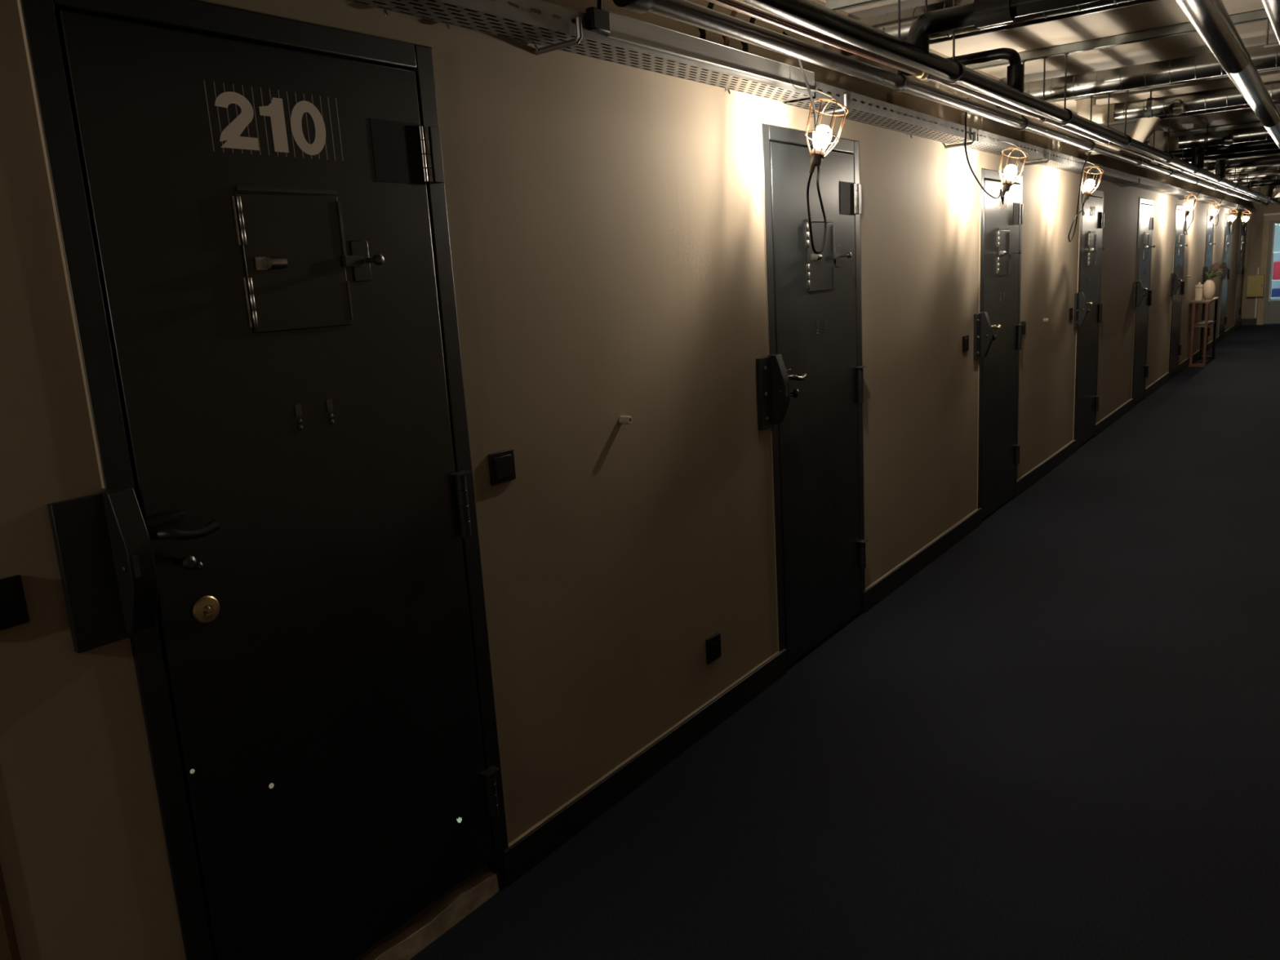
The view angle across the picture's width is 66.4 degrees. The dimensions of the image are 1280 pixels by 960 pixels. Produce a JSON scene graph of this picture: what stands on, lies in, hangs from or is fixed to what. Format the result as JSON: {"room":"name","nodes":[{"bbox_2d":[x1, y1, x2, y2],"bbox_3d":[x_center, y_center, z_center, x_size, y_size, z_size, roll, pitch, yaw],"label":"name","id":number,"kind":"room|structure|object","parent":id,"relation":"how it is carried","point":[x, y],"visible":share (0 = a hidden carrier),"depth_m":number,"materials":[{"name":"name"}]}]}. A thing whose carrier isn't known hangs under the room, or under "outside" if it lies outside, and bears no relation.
{"room":"prison corridor","nodes":[
{"label":"prison corridor","id":0,"kind":"room"},
{"bbox_2d":[0,0,1248,959],"bbox_3d":[4.213,-1.794,8.863,0.250,2.535,24.400,5,14,35],"label":"wall","id":1,"kind":"structure","parent":0,"point":[606,218],"depth_m":2.78,"materials":[{"name":"paint"}]},
{"bbox_2d":[0,862,21,959],"bbox_3d":[-1.412,0.372,1.198,0.204,2.050,0.945,5,14,35],"label":"door","id":2,"kind":"structure","parent":1,"relation":"in","point":[9,949],"depth_m":1.60,"materials":[{"name":"black paint"}]},
{"bbox_2d":[0,574,29,630],"bbox_3d":[-1.020,0.200,1.548,0.012,0.080,0.085,5,14,35],"label":"light switch","id":3,"kind":"object","parent":1,"relation":"attached to","point":[13,606],"visible":1,"depth_m":1.56,"materials":[{"name":"black plastic"}]},
{"bbox_2d":[17,0,508,959],"bbox_3d":[-0.731,0.138,2.055,0.283,2.083,0.956,5,14,35],"label":"door","id":4,"kind":"structure","parent":1,"relation":"in","point":[250,207],"depth_m":1.94,"materials":[{"name":"black paint"}]},
{"bbox_2d":[488,448,515,485],"bbox_3d":[-0.346,-0.033,2.463,0.012,0.079,0.085,5,14,35],"label":"light switch","id":5,"kind":"object","parent":1,"relation":"attached to","point":[501,464],"visible":1,"depth_m":2.45,"materials":[{"name":"black plastic"}]},
{"bbox_2d":[533,17,582,55],"bbox_3d":[-0.203,-1.097,2.417,0.150,0.062,0.015,5,14,35],"label":"bracket","id":6,"kind":"object","parent":1,"relation":"attached to","point":[575,41],"visible":1,"depth_m":2.40,"materials":[{"name":"silver metal"}]},
{"bbox_2d":[344,0,815,102],"bbox_3d":[-1.066,-0.831,1.228,0.148,0.078,5.630,5,14,35],"label":"cable tray","id":7,"kind":"object","parent":1,"relation":"attached to","point":[633,42],"depth_m":2.57,"materials":[{"name":"silver metal"}]},
{"bbox_2d":[596,0,602,9],"bbox_3d":[-0.108,-1.268,2.317,0.018,0.251,0.172,-3,12,3],"label":"cable","id":8,"kind":"object","parent":7,"relation":"attached to","point":[599,2],"visible":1,"depth_m":2.41,"materials":[{"name":"black plastic"}]},
{"bbox_2d":[782,31,848,253],"bbox_3d":[0.526,-1.065,3.181,0.198,0.645,0.458,5,14,35],"label":"lamp","id":9,"kind":"object","parent":7,"relation":"hanging from","point":[817,153],"visible":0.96,"depth_m":3.25,"materials":[{"name":"brown metal"}]},
{"bbox_2d":[618,415,631,424],"bbox_3d":[-0.042,-0.175,2.853,0.033,0.024,0.024,4,14,31],"label":"peg","id":10,"kind":"object","parent":1,"relation":"attached to","point":[625,420],"visible":1,"depth_m":2.85,"materials":[{"name":"beige"}]},
{"bbox_2d":[697,1,714,39],"bbox_3d":[0.202,-1.441,2.986,0.038,0.259,0.118,5,14,35],"label":"cable","id":11,"kind":"object","parent":1,"relation":"attached to","point":[703,34],"visible":0.32,"depth_m":2.96,"materials":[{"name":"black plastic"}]},
{"bbox_2d":[706,632,721,664],"bbox_3d":[0.256,0.582,3.380,0.012,0.088,0.085,5,14,35],"label":"wall socket","id":12,"kind":"object","parent":1,"relation":"attached to","point":[713,652],"visible":1,"depth_m":3.37,"materials":[{"name":"black plastic"}]},
{"bbox_2d":[721,9,737,46],"bbox_3d":[0.283,-1.469,3.096,0.038,0.259,0.118,5,14,35],"label":"cable","id":13,"kind":"object","parent":1,"relation":"attached to","point":[726,42],"visible":0.31,"depth_m":3.07,"materials":[{"name":"plastic"}]},
{"bbox_2d":[740,17,755,52],"bbox_3d":[0.353,-1.492,3.191,0.038,0.259,0.118,5,14,35],"label":"cable","id":14,"kind":"object","parent":1,"relation":"attached to","point":[745,47],"visible":0.3,"depth_m":3.17,"materials":[{"name":"black plastic"}]},
{"bbox_2d":[755,122,868,668],"bbox_3d":[0.649,-0.317,3.933,0.283,2.054,0.930,5,14,35],"label":"door","id":15,"kind":"structure","parent":1,"relation":"in","point":[810,383],"depth_m":3.87,"materials":[{"name":"black paint"}]},
{"bbox_2d":[810,93,847,117],"bbox_3d":[0.704,-1.397,3.651,0.150,0.062,0.015,5,14,35],"label":"bracket","id":16,"kind":"object","parent":1,"relation":"attached to","point":[845,95],"visible":0.62,"depth_m":3.63,"materials":[{"name":"silver metal"}]},
{"bbox_2d":[783,80,977,144],"bbox_3d":[1.101,-1.551,4.197,0.124,0.070,1.841,5,14,35],"label":"cable tray","id":17,"kind":"object","parent":16,"relation":"on","point":[859,112],"visible":0.9,"depth_m":4.03,"materials":[{"name":"silver metal"}]},
{"bbox_2d":[886,91,906,115],"bbox_3d":[1.117,-1.634,4.252,0.030,0.085,0.160,5,14,35],"label":"block","id":18,"kind":"object","parent":17,"relation":"on","point":[894,98],"visible":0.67,"depth_m":4.21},
{"bbox_2d":[503,320,1241,885],"bbox_3d":[5.246,-0.886,10.188,0.016,0.104,21.425,5,14,35],"label":"baseboard","id":19,"kind":"structure","parent":1,"relation":"attached to","point":[526,851],"depth_m":3.30,"materials":[{"name":"black"}]},
{"bbox_2d":[945,131,975,148],"bbox_3d":[1.594,-1.690,4.863,0.150,0.062,0.015,5,14,35],"label":"bracket","id":20,"kind":"object","parent":1,"relation":"attached to","point":[973,141],"visible":1,"depth_m":4.85,"materials":[{"name":"silver metal"}]},
{"bbox_2d":[962,335,968,351],"bbox_3d":[1.790,-0.749,5.369,0.012,0.085,0.085,5,14,35],"label":"light switch","id":21,"kind":"object","parent":1,"relation":"attached to","point":[965,339],"visible":1,"depth_m":5.35,"materials":[{"name":"black plastic"}]},
{"bbox_2d":[840,0,1134,56],"bbox_3d":[2.028,-1.652,3.034,2.980,0.128,0.128,5,14,35],"label":"ventilation duct","id":22,"kind":"object","parent":1,"relation":"attached to","point":[887,23],"visible":0.42,"depth_m":3.65,"materials":[{"name":"silver metal"}]},
{"bbox_2d":[973,168,1023,521],"bbox_3d":[2.101,-0.802,5.909,0.283,2.034,0.930,5,14,35],"label":"door","id":23,"kind":"structure","parent":1,"relation":"in","point":[997,329],"depth_m":5.86,"materials":[{"name":"black paint"}]},
{"bbox_2d":[1021,320,1026,334],"bbox_3d":[2.470,-0.979,6.293,0.012,0.085,0.085,5,14,35],"label":"light switch","id":24,"kind":"object","parent":1,"relation":"attached to","point":[1024,326],"visible":0.91,"depth_m":6.28,"materials":[{"name":"black plastic"}]},
{"bbox_2d":[1024,152,1050,165],"bbox_3d":[2.455,-1.981,6.034,0.150,0.062,0.015,5,14,35],"label":"bracket","id":25,"kind":"object","parent":1,"relation":"attached to","point":[1049,153],"visible":0.97,"depth_m":6.03,"materials":[{"name":"silver metal"}]},
{"bbox_2d":[956,128,1102,175],"bbox_3d":[2.518,-2.025,6.125,0.124,0.069,3.000,5,14,35],"label":"cable tray","id":26,"kind":"object","parent":25,"relation":"on","point":[983,144],"visible":0.77,"depth_m":5.77,"materials":[{"name":"silver metal"}]},
{"bbox_2d":[961,112,982,136],"bbox_3d":[1.725,-1.847,5.079,0.030,0.095,0.256,5,14,35],"label":"block","id":27,"kind":"object","parent":26,"relation":"on","point":[973,121],"visible":0.61,"depth_m":5.04,"materials":[{"name":"beige"}]},
{"bbox_2d":[964,97,1028,204],"bbox_3d":[1.663,-1.561,4.714,0.198,0.418,0.939,5,14,35],"label":"lamp","id":28,"kind":"object","parent":26,"relation":"hanging from","point":[1007,183],"visible":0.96,"depth_m":4.99,"materials":[{"name":"gold metal"}]},
{"bbox_2d":[1020,130,1039,151],"bbox_3d":[2.383,-2.073,5.972,0.030,0.100,0.320,5,14,35],"label":"block","id":29,"kind":"object","parent":26,"relation":"on","point":[1028,137],"visible":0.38,"depth_m":5.92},
{"bbox_2d":[1047,138,1062,156],"bbox_3d":[2.741,-2.195,6.460,0.030,0.100,0.256,5,14,35],"label":"block","id":30,"kind":"object","parent":26,"relation":"on","point":[1055,145],"visible":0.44,"depth_m":6.40,"materials":[{"name":"beige"}]},
{"bbox_2d":[1067,151,1103,241],"bbox_3d":[2.871,-1.862,6.427,0.516,0.578,0.184,-13,15,-38],"label":"lamp","id":31,"kind":"object","parent":26,"relation":"hanging from","point":[1086,193],"visible":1,"depth_m":6.44,"materials":[{"name":"gold metal"}]},
{"bbox_2d":[928,0,1159,44],"bbox_3d":[2.162,-1.697,3.215,2.980,0.060,0.060,5,14,35],"label":"pipe","id":32,"kind":"object","parent":1,"relation":"attached to","point":[1135,2],"visible":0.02,"depth_m":3.67,"materials":[{"name":"silver"}]},
{"bbox_2d":[1068,307,1072,319],"bbox_3d":[3.233,-1.246,7.330,0.012,0.085,0.085,5,14,35],"label":"light switch","id":33,"kind":"object","parent":1,"relation":"attached to","point":[1070,316],"visible":1,"depth_m":7.31,"materials":[{"name":"black plastic"}]},
{"bbox_2d":[1072,186,1104,449],"bbox_3d":[3.521,-1.282,7.840,0.283,2.026,0.918,5,14,35],"label":"door","id":34,"kind":"structure","parent":1,"relation":"in","point":[1087,317],"depth_m":7.80,"materials":[{"name":"black paint"}]},
{"bbox_2d":[1120,177,1140,186],"bbox_3d":[4.266,-2.586,8.498,0.150,0.062,0.015,5,14,35],"label":"bracket","id":35,"kind":"object","parent":1,"relation":"attached to","point":[1139,181],"visible":1,"depth_m":8.49,"materials":[{"name":"grey metal"}]},
{"bbox_2d":[1084,165,1171,192],"bbox_3d":[4.380,-2.646,8.659,0.124,0.063,3.390,5,14,35],"label":"cable tray","id":36,"kind":"object","parent":35,"relation":"on","point":[1110,176],"visible":0.92,"depth_m":8.30,"materials":[{"name":"silver metal"}]},
{"bbox_2d":[995,41,1279,108],"bbox_3d":[3.236,-2.063,4.676,2.980,0.117,0.117,5,14,35],"label":"ventilation duct","id":37,"kind":"object","parent":1,"relation":"attached to","point":[1203,65],"visible":0.73,"depth_m":5.07,"materials":[{"name":"silver metal"}]},
{"bbox_2d":[1130,197,1155,406],"bbox_3d":[4.958,-1.769,9.794,0.283,2.022,0.892,5,14,35],"label":"door","id":38,"kind":"structure","parent":1,"relation":"in","point":[1142,300],"depth_m":9.75,"materials":[{"name":"black paint"}]},
{"bbox_2d":[1168,204,1187,377],"bbox_3d":[6.339,-2.235,11.673,0.283,2.014,0.925,5,14,35],"label":"door","id":39,"kind":"structure","parent":1,"relation":"in","point":[1177,285],"depth_m":11.61,"materials":[{"name":"black paint"}]},
{"bbox_2d":[1199,209,1215,353],"bbox_3d":[8.040,-2.814,13.986,0.283,2.014,0.968,5,14,35],"label":"door","id":40,"kind":"structure","parent":1,"relation":"in","point":[1210,230],"depth_m":13.81,"materials":[{"name":"black paint"}]},
{"bbox_2d":[1147,138,1279,162],"bbox_3d":[6.181,-3.056,8.682,2.980,0.109,0.109,5,14,35],"label":"pipe","id":41,"kind":"object","parent":1,"relation":"attached to","point":[1264,144],"visible":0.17,"depth_m":9.10,"materials":[{"name":"black"}]},
{"bbox_2d":[1158,148,1279,165],"bbox_3d":[6.530,-3.165,9.158,2.980,0.099,0.099,5,14,35],"label":"pipe","id":42,"kind":"object","parent":1,"relation":"attached to","point":[1276,151],"visible":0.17,"depth_m":9.59,"materials":[{"name":"black"}]},
{"bbox_2d":[1201,196,1236,208],"bbox_3d":[8.331,-3.973,14.032,0.124,0.066,3.390,5,14,35],"label":"cable tray","id":43,"kind":"object","parent":1,"relation":"attached to","point":[1227,205],"visible":0.77,"depth_m":13.88,"materials":[{"name":"silver metal"}]},
{"bbox_2d":[1222,200,1240,234],"bbox_3d":[8.546,-3.785,14.088,0.198,0.472,0.948,5,14,35],"label":"lamp","id":44,"kind":"object","parent":43,"relation":"hanging from","point":[1231,216],"visible":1,"depth_m":13.76,"materials":[{"name":"white glass"}]},
{"bbox_2d":[1218,213,1232,340],"bbox_3d":[9.402,-3.275,15.838,0.283,2.009,0.978,5,14,35],"label":"door","id":45,"kind":"structure","parent":1,"relation":"in","point":[1223,319],"depth_m":15.77,"materials":[{"name":"black paint"}]},
{"bbox_2d":[1176,155,1279,173],"bbox_3d":[7.257,-3.392,10.149,2.980,0.089,0.089,5,14,35],"label":"pipe","id":46,"kind":"object","parent":1,"relation":"attached to","point":[1275,159],"visible":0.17,"depth_m":10.59,"materials":[{"name":"black"}]},
{"bbox_2d":[1234,216,1246,328],"bbox_3d":[10.868,-3.772,17.832,0.283,2.004,0.968,5,14,35],"label":"door","id":47,"kind":"structure","parent":1,"relation":"in","point":[1240,271],"depth_m":17.75,"materials":[{"name":"black paint"}]},
{"bbox_2d":[1227,204,1255,213],"bbox_3d":[10.335,-4.645,16.759,0.124,0.066,3.490,5,14,35],"label":"cable tray","id":48,"kind":"object","parent":1,"relation":"attached to","point":[1240,209],"visible":0.71,"depth_m":16.53,"materials":[{"name":"silver metal"}]},
{"bbox_2d":[1238,204,1253,231],"bbox_3d":[9.758,-4.213,15.734,0.198,0.421,0.964,5,14,35],"label":"lamp","id":49,"kind":"object","parent":48,"relation":"hanging from","point":[1244,221],"visible":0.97,"depth_m":15.39,"materials":[{"name":"gold metal"}]},
{"bbox_2d":[1208,163,1279,174],"bbox_3d":[8.184,-3.748,11.404,2.980,0.113,0.113,5,14,35],"label":"ventilation duct","id":50,"kind":"object","parent":1,"relation":"attached to","point":[1273,166],"visible":0.42,"depth_m":11.88,"materials":[{"name":"silver metal"}]},
{"bbox_2d":[1212,169,1279,184],"bbox_3d":[9.230,-4.094,12.828,2.980,0.123,0.123,5,14,35],"label":"ventilation duct","id":51,"kind":"object","parent":1,"relation":"attached to","point":[1275,174],"visible":0.61,"depth_m":13.35,"materials":[{"name":"silver metal"}]},
{"bbox_2d":[1225,178,1279,189],"bbox_3d":[10.219,-4.411,14.174,2.980,0.099,0.099,5,14,35],"label":"pipe","id":52,"kind":"object","parent":1,"relation":"attached to","point":[1275,181],"visible":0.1,"depth_m":14.73,"materials":[{"name":"black"}]},
{"bbox_3d":[6.300,-3.268,11.264,0.150,0.062,0.015,5,14,35],"label":"bracket","id":53,"kind":"object","parent":1,"relation":"attached to","visible":0},
{"bbox_2d":[1158,185,1211,202],"bbox_3d":[6.356,-3.309,11.346,0.124,0.064,3.390,5,14,35],"label":"cable tray","id":54,"kind":"object","parent":53,"relation":"on","point":[1175,193],"visible":0.83,"depth_m":10.94,"materials":[{"name":"silver metal"}]},
{"bbox_2d":[1177,187,1201,235],"bbox_3d":[5.989,-2.916,10.611,0.198,0.491,0.880,5,14,35],"label":"lamp","id":55,"kind":"object","parent":54,"relation":"hanging from","point":[1187,211],"visible":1,"depth_m":10.30,"materials":[{"name":"gold metal"}]},
{"bbox_2d":[1203,195,1223,226],"bbox_3d":[7.302,-3.411,12.391,0.198,0.356,1.114,5,14,35],"label":"lamp","id":56,"kind":"object","parent":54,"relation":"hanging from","point":[1211,215],"visible":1,"depth_m":11.99,"materials":[{"name":"white glass"}]},
{"bbox_2d":[409,323,1279,959],"bbox_3d":[6.501,-0.688,9.483,3.500,0.150,27.600,5,14,35],"label":"floor","id":57,"kind":"structure","parent":0,"point":[1058,738],"depth_m":3.06,"materials":[{"name":"blue carpet"}]},
{"bbox_2d":[1188,297,1219,366],"bbox_3d":[7.518,-1.988,13.044,0.229,0.838,1.080,5,14,35],"label":"console table","id":58,"kind":"object","parent":57,"relation":"on","point":[1202,323],"visible":0.93,"depth_m":12.71,"materials":[{"name":"orange wood"}]},
{"bbox_2d":[1195,282,1203,301],"bbox_3d":[7.259,-2.446,12.689,0.082,0.232,0.082,5,14,35],"label":"lidded jar","id":59,"kind":"object","parent":58,"relation":"on","point":[1199,290],"visible":1,"depth_m":12.66,"materials":[{"name":"beige ceramic"}]},
{"bbox_2d":[1194,320,1216,327],"bbox_3d":[7.513,-2.081,13.024,0.185,0.020,0.980,5,14,35],"label":"shelf","id":60,"kind":"object","parent":58,"relation":"attached to","point":[1202,323],"depth_m":12.96,"materials":[{"name":"brown wood"}]},
{"bbox_2d":[1202,262,1223,299],"bbox_3d":[7.546,-2.618,12.863,0.238,0.464,0.292,5,14,35],"label":"vase","id":61,"kind":"object","parent":58,"relation":"on","point":[1209,286],"visible":0.98,"depth_m":12.82,"materials":[{"name":"beige ceramic"}]},
{"bbox_2d":[819,0,1279,162],"bbox_3d":[6.340,-3.314,8.943,3.500,0.150,27.600,5,14,35],"label":"ceiling","id":62,"kind":"structure","parent":0,"point":[1161,13],"depth_m":4.80,"materials":[{"name":"paint"}]},
{"bbox_2d":[825,0,965,92],"bbox_3d":[1.913,-1.533,2.895,2.930,0.372,0.040,5,14,35],"label":"rail","id":63,"kind":"object","parent":62,"relation":"hanging from","point":[835,5],"visible":0.52,"depth_m":3.60,"materials":[{"name":"metal"}]},
{"bbox_2d":[705,0,1273,204],"bbox_3d":[4.815,-2.753,8.686,0.038,0.038,23.400,5,14,35],"label":"copper pipe","id":64,"kind":"object","parent":63,"relation":"attached to","point":[733,5],"visible":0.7,"depth_m":3.29,"materials":[{"name":"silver metal"}]},
{"bbox_2d":[965,8,1279,130],"bbox_3d":[2.883,-1.863,4.214,2.930,0.372,0.040,5,14,35],"label":"rail","id":65,"kind":"object","parent":62,"relation":"hanging from","point":[1256,15],"visible":0.68,"depth_m":4.63,"materials":[{"name":"metal"}]},
{"bbox_2d":[1100,118,1173,166],"bbox_3d":[4.793,-2.514,6.812,2.930,0.372,0.040,5,14,35],"label":"rail","id":66,"kind":"object","parent":62,"relation":"hanging from","point":[1131,121],"visible":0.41,"depth_m":7.49,"materials":[{"name":"metal"}]},
{"bbox_2d":[1046,66,1279,151],"bbox_3d":[3.794,-2.174,5.453,2.930,0.372,0.040,5,14,35],"label":"rail","id":67,"kind":"object","parent":62,"relation":"hanging from","point":[1126,91],"visible":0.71,"depth_m":6.02,"materials":[{"name":"metal"}]},
{"bbox_2d":[1075,80,1279,124],"bbox_3d":[4.060,-2.333,5.685,2.850,0.177,0.145,5,14,35],"label":"ventilation duct","id":68,"kind":"object","parent":62,"relation":"attached to","point":[1175,104],"visible":0.84,"depth_m":6.17,"materials":[{"name":"silver metal"}]},
{"bbox_2d":[1146,121,1262,176],"bbox_3d":[5.688,-2.818,8.028,2.930,0.372,0.040,5,14,35],"label":"rail","id":69,"kind":"object","parent":62,"relation":"hanging from","point":[1258,123],"visible":0.48,"depth_m":8.50,"materials":[{"name":"metal"}]},
{"bbox_2d":[734,0,1279,204],"bbox_3d":[4.897,-2.743,8.629,0.063,0.063,23.400,5,14,35],"label":"insulated pipe","id":70,"kind":"object","parent":69,"relation":"hanging from","point":[809,14],"visible":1,"depth_m":3.27,"materials":[{"name":"silver"}]},
{"bbox_2d":[897,48,1023,93],"bbox_3d":[1.383,-1.736,4.230,0.533,0.190,0.065,5,14,35],"label":"pipe","id":71,"kind":"object","parent":70,"relation":"attached to","point":[1015,72],"visible":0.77,"depth_m":4.09,"materials":[{"name":"black metal"}]},
{"bbox_2d":[906,0,1098,53],"bbox_3d":[1.139,-1.535,3.014,0.645,0.315,0.087,5,14,35],"label":"pipe","id":72,"kind":"object","parent":70,"relation":"attached to","point":[979,13],"visible":0.86,"depth_m":3.06,"materials":[{"name":"black metal"}]},
{"bbox_2d":[1191,146,1204,168],"bbox_3d":[4.986,-2.939,8.729,0.100,0.305,0.098,5,14,35],"label":"pipe","id":73,"kind":"object","parent":70,"relation":"on","point":[1200,151],"visible":0.43,"depth_m":8.70,"materials":[{"name":"black metal"}]},
{"bbox_2d":[1215,159,1226,177],"bbox_3d":[6.031,-3.295,10.151,0.090,0.305,0.089,5,14,35],"label":"pipe","id":74,"kind":"object","parent":70,"relation":"on","point":[1222,162],"visible":0.45,"depth_m":10.13,"materials":[{"name":"black metal"}]},
{"bbox_2d":[1272,187,1279,197],"bbox_3d":[10.274,-4.621,15.727,0.148,0.140,0.148,5,14,35],"label":"lamp","id":75,"kind":"object","parent":70,"relation":"attached to","point":[1276,193],"visible":1,"depth_m":15.69,"materials":[{"name":"white paint"}]},
{"bbox_2d":[1192,160,1222,184],"bbox_3d":[6.733,-3.174,9.449,2.930,0.372,0.040,5,14,35],"label":"rail","id":76,"kind":"object","parent":62,"relation":"attached to","point":[1219,160],"visible":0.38,"depth_m":10.06,"materials":[{"name":"metal"}]},
{"bbox_2d":[1148,124,1272,151],"bbox_3d":[5.575,-2.837,7.712,2.810,0.187,0.145,5,14,35],"label":"ventilation duct","id":77,"kind":"object","parent":62,"relation":"attached to","point":[1228,137],"visible":0.91,"depth_m":8.24,"materials":[{"name":"silver metal"}]},
{"bbox_2d":[1154,99,1279,119],"bbox_3d":[4.569,-2.488,6.147,2.580,0.103,0.103,5,14,35],"label":"ventilation duct","id":78,"kind":"object","parent":62,"relation":"attached to","point":[1275,102],"visible":0.24,"depth_m":6.63,"materials":[{"name":"silver metal"}]},
{"bbox_2d":[1077,116,1160,156],"bbox_3d":[3.431,-2.479,7.010,0.548,0.242,0.151,7,15,40],"label":"duct","id":79,"kind":"object","parent":78,"relation":"attached to","point":[1144,127],"visible":0.6,"depth_m":6.87,"materials":[{"name":"beige"}]},
{"bbox_2d":[1228,173,1250,195],"bbox_3d":[8.649,-3.827,12.055,2.930,0.372,0.040,5,14,35],"label":"rail","id":80,"kind":"object","parent":62,"relation":"hanging from","point":[1247,173],"visible":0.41,"depth_m":12.67,"materials":[{"name":"metal"}]},
{"bbox_2d":[1204,153,1279,190],"bbox_3d":[7.720,-3.511,10.792,2.930,0.372,0.040,5,14,35],"label":"rail","id":81,"kind":"object","parent":62,"relation":"hanging from","point":[1278,153],"visible":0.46,"depth_m":11.36,"materials":[{"name":"metal"}]},
{"bbox_2d":[1239,180,1261,198],"bbox_3d":[9.637,-4.163,13.398,2.930,0.372,0.040,5,14,35],"label":"rail","id":82,"kind":"object","parent":62,"relation":"hanging from","point":[1258,180],"visible":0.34,"depth_m":14.01,"materials":[{"name":"metal"}]},
{"bbox_2d":[1249,186,1269,201],"bbox_3d":[10.566,-4.479,14.661,2.930,0.372,0.040,5,14,35],"label":"rail","id":83,"kind":"object","parent":62,"relation":"attached to","point":[1266,186],"visible":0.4,"depth_m":15.26,"materials":[{"name":"metal"}]},
{"bbox_2d":[1257,186,1275,204],"bbox_3d":[11.495,-4.796,15.925,2.930,0.372,0.040,5,14,35],"label":"rail","id":84,"kind":"object","parent":62,"relation":"attached to","point":[1267,186],"visible":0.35,"depth_m":16.58,"materials":[{"name":"metal"}]},
{"bbox_3d":[0.954,-1.207,1.592,2.930,0.373,0.040,5,14,35],"label":"rail","id":85,"kind":"object","parent":62,"relation":"hanging from","visible":0},
{"bbox_2d":[613,0,1268,205],"bbox_3d":[5.745,-3.097,10.119,0.072,0.072,19.920,5,14,35],"label":"insulated pipe","id":86,"kind":"object","parent":85,"relation":"hanging from","point":[685,11],"visible":1,"depth_m":3.18,"materials":[{"name":"silver metal"}]},
{"bbox_2d":[1240,185,1279,324],"bbox_3d":[12.675,-4.113,17.634,3.000,2.535,0.200,5,14,35],"label":"wall","id":87,"kind":"structure","parent":0,"point":[1255,224],"depth_m":18.30,"materials":[{"name":"paint"}]},
{"bbox_2d":[1240,318,1257,324],"bbox_3d":[11.572,-3.007,18.585,0.260,0.120,0.016,5,14,35],"label":"baseboard","id":88,"kind":"structure","parent":87,"relation":"attached to","point":[1245,321],"depth_m":18.57,"materials":[{"name":"black"}]},
{"bbox_2d":[1245,274,1265,297],"bbox_3d":[11.562,-3.645,18.360,0.275,0.400,0.132,5,14,35],"label":"upper cabinet","id":89,"kind":"object","parent":87,"relation":"attached to","point":[1255,283],"visible":1,"depth_m":18.31,"materials":[{"name":"yellow"}]},
{"bbox_2d":[1254,266,1259,317],"bbox_3d":[11.620,-3.528,18.411,0.023,0.935,0.030,5,14,35],"label":"conduit","id":90,"kind":"object","parent":87,"relation":"attached to","point":[1258,267],"visible":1,"depth_m":18.44,"materials":[{"name":"grey metal"}]},
{"bbox_2d":[1257,214,1279,324],"bbox_3d":[12.226,-3.892,18.010,1.335,2.005,0.215,5,14,35],"label":"trim","id":91,"kind":"structure","parent":87,"relation":"attached to","point":[1267,219],"depth_m":18.23,"materials":[{"name":"grey metal"}]},
{"bbox_2d":[1263,220,1279,323],"bbox_3d":[12.199,-3.841,17.978,1.135,1.880,0.058,5,14,35],"label":"door","id":92,"kind":"structure","parent":87,"relation":"in","point":[1272,300],"depth_m":18.26,"materials":[{"name":"grey paint"}]},
{"bbox_2d":[1263,213,1279,215],"bbox_3d":[12.107,-4.869,17.735,1.345,0.030,0.040,5,14,35],"label":"trim","id":93,"kind":"structure","parent":87,"relation":"attached to","point":[1271,214],"depth_m":18.04,"materials":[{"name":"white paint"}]},
{"bbox_3d":[11.514,-4.676,15.181,2.080,0.123,0.123,5,14,35],"label":"ventilation duct","id":94,"kind":"object","parent":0,"visible":0},
{"bbox_2d":[1175,0,1279,148],"bbox_3d":[4.918,-2.571,7.452,0.099,0.099,21.500,5,14,35],"label":"duct","id":95,"kind":"object","parent":94,"relation":"hanging from","point":[1211,19],"visible":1,"depth_m":3.63,"materials":[{"name":"silver metal"}]},
{"bbox_2d":[1261,0,1279,44],"bbox_3d":[5.133,-2.552,7.300,0.099,0.099,21.500,5,14,35],"label":"duct","id":96,"kind":"object","parent":94,"relation":"hanging from","point":[1272,7],"visible":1,"depth_m":3.00,"materials":[{"name":"silver metal"}]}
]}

